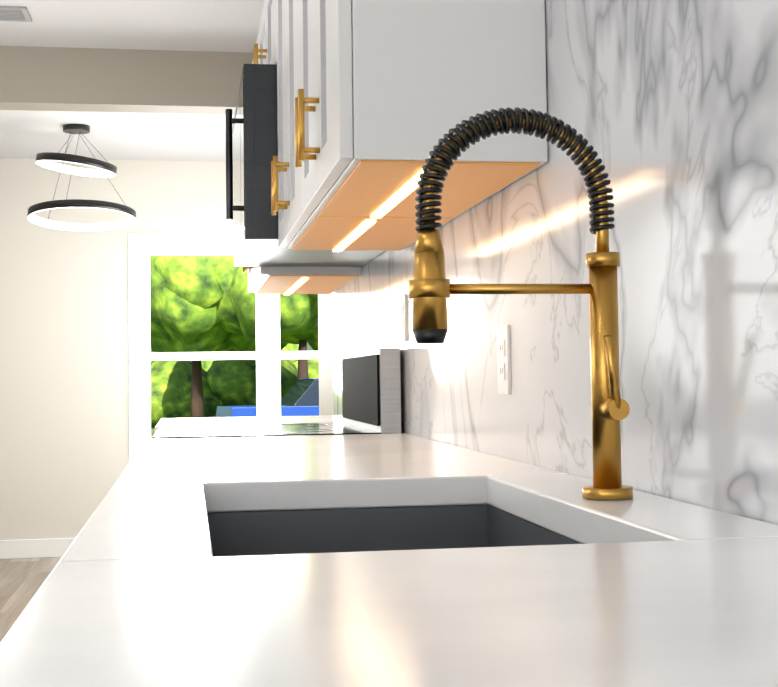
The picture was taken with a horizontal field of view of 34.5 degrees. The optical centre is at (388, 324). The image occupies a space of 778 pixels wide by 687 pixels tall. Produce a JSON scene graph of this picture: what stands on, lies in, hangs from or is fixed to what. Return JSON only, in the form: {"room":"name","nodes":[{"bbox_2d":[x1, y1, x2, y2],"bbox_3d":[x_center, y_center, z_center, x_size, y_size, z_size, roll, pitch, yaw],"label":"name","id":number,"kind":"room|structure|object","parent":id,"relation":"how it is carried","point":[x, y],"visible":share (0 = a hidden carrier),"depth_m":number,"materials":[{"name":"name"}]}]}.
{"room":"kitchen","nodes":[
{"label":"kitchen","id":0,"kind":"room"},
{"bbox_2d":[0,557,60,641],"bbox_3d":[-1.511,1.252,3.023,7.520,0.100,9.310,0,-2,-9],"label":"floor","id":1,"kind":"structure","parent":0,"point":[22,580],"depth_m":6.58,"materials":[{"name":"wood"}]},
{"bbox_2d":[152,348,400,437],"bbox_3d":[-0.357,0.640,3.403,0.672,1.125,0.756,0,-2,-9],"label":"range","id":2,"kind":"object","parent":1,"relation":"on","point":[371,392],"visible":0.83,"depth_m":3.24,"materials":[{"name":"silver metal"}]},
{"bbox_2d":[0,415,777,686],"bbox_3d":[-0.057,0.671,1.736,0.632,0.914,5.820,0,-2,-9],"label":"countertop","id":3,"kind":"structure","parent":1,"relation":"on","point":[382,560],"depth_m":0.86,"materials":[{"name":"white stone"}]},
{"bbox_2d":[409,107,632,499],"bbox_3d":[0.149,-0.025,1.383,0.251,0.440,0.088,0,-2,-9],"label":"faucet","id":4,"kind":"object","parent":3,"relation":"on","point":[431,288],"visible":1,"depth_m":1.39,"materials":[{"name":"gold metal"}]},
{"bbox_2d":[0,158,232,539],"bbox_3d":[-0.890,0.192,7.828,4.760,2.410,0.120,0,-2,-9],"label":"wall","id":5,"kind":"structure","parent":0,"point":[64,410],"depth_m":7.60,"materials":[{"name":"white paint"}]},
{"bbox_2d":[0,538,74,558],"bbox_3d":[-0.865,1.337,7.711,4.520,0.110,0.017,0,-2,-9],"label":"baseboard","id":6,"kind":"structure","parent":5,"relation":"attached to","point":[33,548],"depth_m":7.49,"materials":[{"name":"white wood"}]},
{"bbox_2d":[128,233,318,461],"bbox_3d":[-0.753,0.214,7.824,1.750,1.560,0.170,0,-2,-9],"label":"window","id":7,"kind":"structure","parent":5,"relation":"in","point":[267,355],"depth_m":7.74,"materials":[{"name":"white wood"}]},
{"bbox_2d":[0,46,252,114],"bbox_3d":[-1.514,-1.006,5.131,2.450,0.230,0.150,0,-2,-9],"label":"header beam","id":8,"kind":"structure","parent":0,"point":[106,80],"depth_m":5.13,"materials":[{"name":"beige paint"}]},
{"bbox_2d":[0,0,263,160],"bbox_3d":[-1.544,-1.256,3.130,7.520,0.100,9.310,0,-2,-9],"label":"ceiling","id":9,"kind":"structure","parent":0,"point":[209,25],"depth_m":5.07,"materials":[{"name":"white paint"}]},
{"bbox_2d":[0,6,31,21],"bbox_3d":[-1.493,-1.140,4.588,0.340,0.008,0.170,0,-2,-9],"label":"ceiling vent","id":10,"kind":"object","parent":9,"relation":"in","point":[15,13],"visible":1,"depth_m":4.60,"materials":[{"name":"grey"}]},
{"bbox_2d":[28,124,135,230],"bbox_3d":[-1.631,-0.790,6.658,0.560,0.529,0.561,0,-2,-9],"label":"pendant light","id":11,"kind":"object","parent":9,"relation":"hanging from","point":[45,159],"visible":1,"depth_m":6.61,"materials":[{"name":"black plastic"}]},
{"bbox_2d":[318,293,333,415],"bbox_3d":[0.277,-0.066,2.111,0.120,2.410,6.590,0,-2,-9],"label":"wall","id":12,"kind":"structure","parent":0,"point":[325,336],"depth_m":5.07,"materials":[{"name":"beige paint"}]},
{"bbox_2d":[255,0,270,63],"bbox_3d":[-0.185,-0.778,3.493,0.312,0.291,0.756,0,-2,-9],"label":"upper cabinet","id":13,"kind":"object","parent":12,"relation":"attached to","point":[263,42],"depth_m":3.47,"materials":[{"name":"white wood"}]},
{"bbox_2d":[225,64,386,266],"bbox_3d":[-0.239,-0.409,3.468,0.431,0.433,0.752,0,-2,-9],"label":"microwave","id":14,"kind":"object","parent":13,"relation":"attached to","point":[251,145],"visible":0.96,"depth_m":3.09,"materials":[{"name":"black metal"}]},
{"bbox_2d":[243,44,361,294],"bbox_3d":[-0.307,-0.511,4.264,0.312,0.756,0.818,0,-2,-9],"label":"upper cabinet","id":15,"kind":"object","parent":12,"relation":"attached to","point":[261,280],"depth_m":4.01,"materials":[{"name":"white wood"}]},
{"bbox_2d":[271,0,443,251],"bbox_3d":[-0.070,-0.577,2.783,0.312,0.756,0.640,0,-2,-9],"label":"upper cabinet","id":16,"kind":"object","parent":12,"relation":"attached to","point":[335,237],"depth_m":2.81,"materials":[{"name":"white wood"}]},
{"bbox_2d":[291,0,547,223],"bbox_3d":[0.029,-0.605,2.162,0.312,0.756,0.620,0,-2,-9],"label":"upper cabinet","id":17,"kind":"object","parent":12,"relation":"attached to","point":[377,100],"depth_m":1.86,"materials":[{"name":"white wood"}]},
{"bbox_2d":[332,0,777,524],"bbox_3d":[0.259,-0.378,1.788,0.016,1.246,5.890,0,-2,-9],"label":"backsplash","id":18,"kind":"structure","parent":12,"relation":"attached to","point":[667,110],"depth_m":1.49,"materials":[{"name":"stone"}]},
{"bbox_2d":[400,294,406,341],"bbox_3d":[0.035,-0.015,3.119,0.007,0.116,0.072,0,-2,-9],"label":"electrical outlet","id":19,"kind":"object","parent":18,"relation":"attached to","point":[403,317],"visible":0.98,"depth_m":3.10,"materials":[{"name":"white plastic"}]},
{"bbox_2d":[497,325,510,393],"bbox_3d":[0.194,0.060,2.128,0.007,0.116,0.072,0,-2,-9],"label":"electrical outlet","id":20,"kind":"object","parent":18,"relation":"attached to","point":[504,359],"visible":1,"depth_m":2.11,"materials":[{"name":"white plastic"}]},
{"label":"outside","id":21,"kind":"structure","parent":0,"visible":0},
{"bbox_2d":[151,428,154,437],"bbox_3d":[0.577,3.608,49.741,100.000,0.200,82.410,0,-2,-9],"label":"ground","id":22,"kind":"structure","parent":21,"point":[152,432],"depth_m":33.77,"materials":[{"name":"green plant"}]},
{"bbox_2d":[150,256,287,417],"bbox_3d":[-4.654,-0.158,33.956,5.141,6.121,4.621,0,-2,-9],"label":"tree","id":23,"kind":"object","parent":22,"relation":"on","point":[186,294],"visible":0.44,"depth_m":32.16,"materials":[{"name":"green plant"}]},
{"bbox_2d":[151,343,318,427],"bbox_3d":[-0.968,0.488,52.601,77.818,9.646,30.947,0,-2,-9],"label":"tree","id":24,"kind":"object","parent":22,"relation":"on","point":[228,382],"visible":0.08,"depth_m":37.04,"materials":[{"name":"green plant"}]},
{"bbox_2d":[214,256,317,381],"bbox_3d":[-2.102,-0.224,32.373,5.656,6.054,5.122,0,-2,-9],"label":"tree","id":25,"kind":"object","parent":22,"relation":"on","point":[235,310],"visible":0.23,"depth_m":31.34,"materials":[{"name":"green plant"}]},
{"bbox_2d":[216,378,318,416],"bbox_3d":[-1.286,1.817,25.908,4.398,1.395,1.800,0,-3,-17],"label":"car","id":26,"kind":"object","parent":22,"relation":"on","point":[300,397],"visible":0.08,"depth_m":25.00,"materials":[{"name":"blue paint"}]},
{"bbox_2d":[307,342,313,350],"bbox_3d":[3.534,1.050,46.988,13.800,4.600,7.800,0,-2,-9],"label":"house","id":27,"kind":"structure","parent":22,"relation":"on","point":[309,348],"depth_m":46.30,"materials":[{"name":"white"}]}
]}

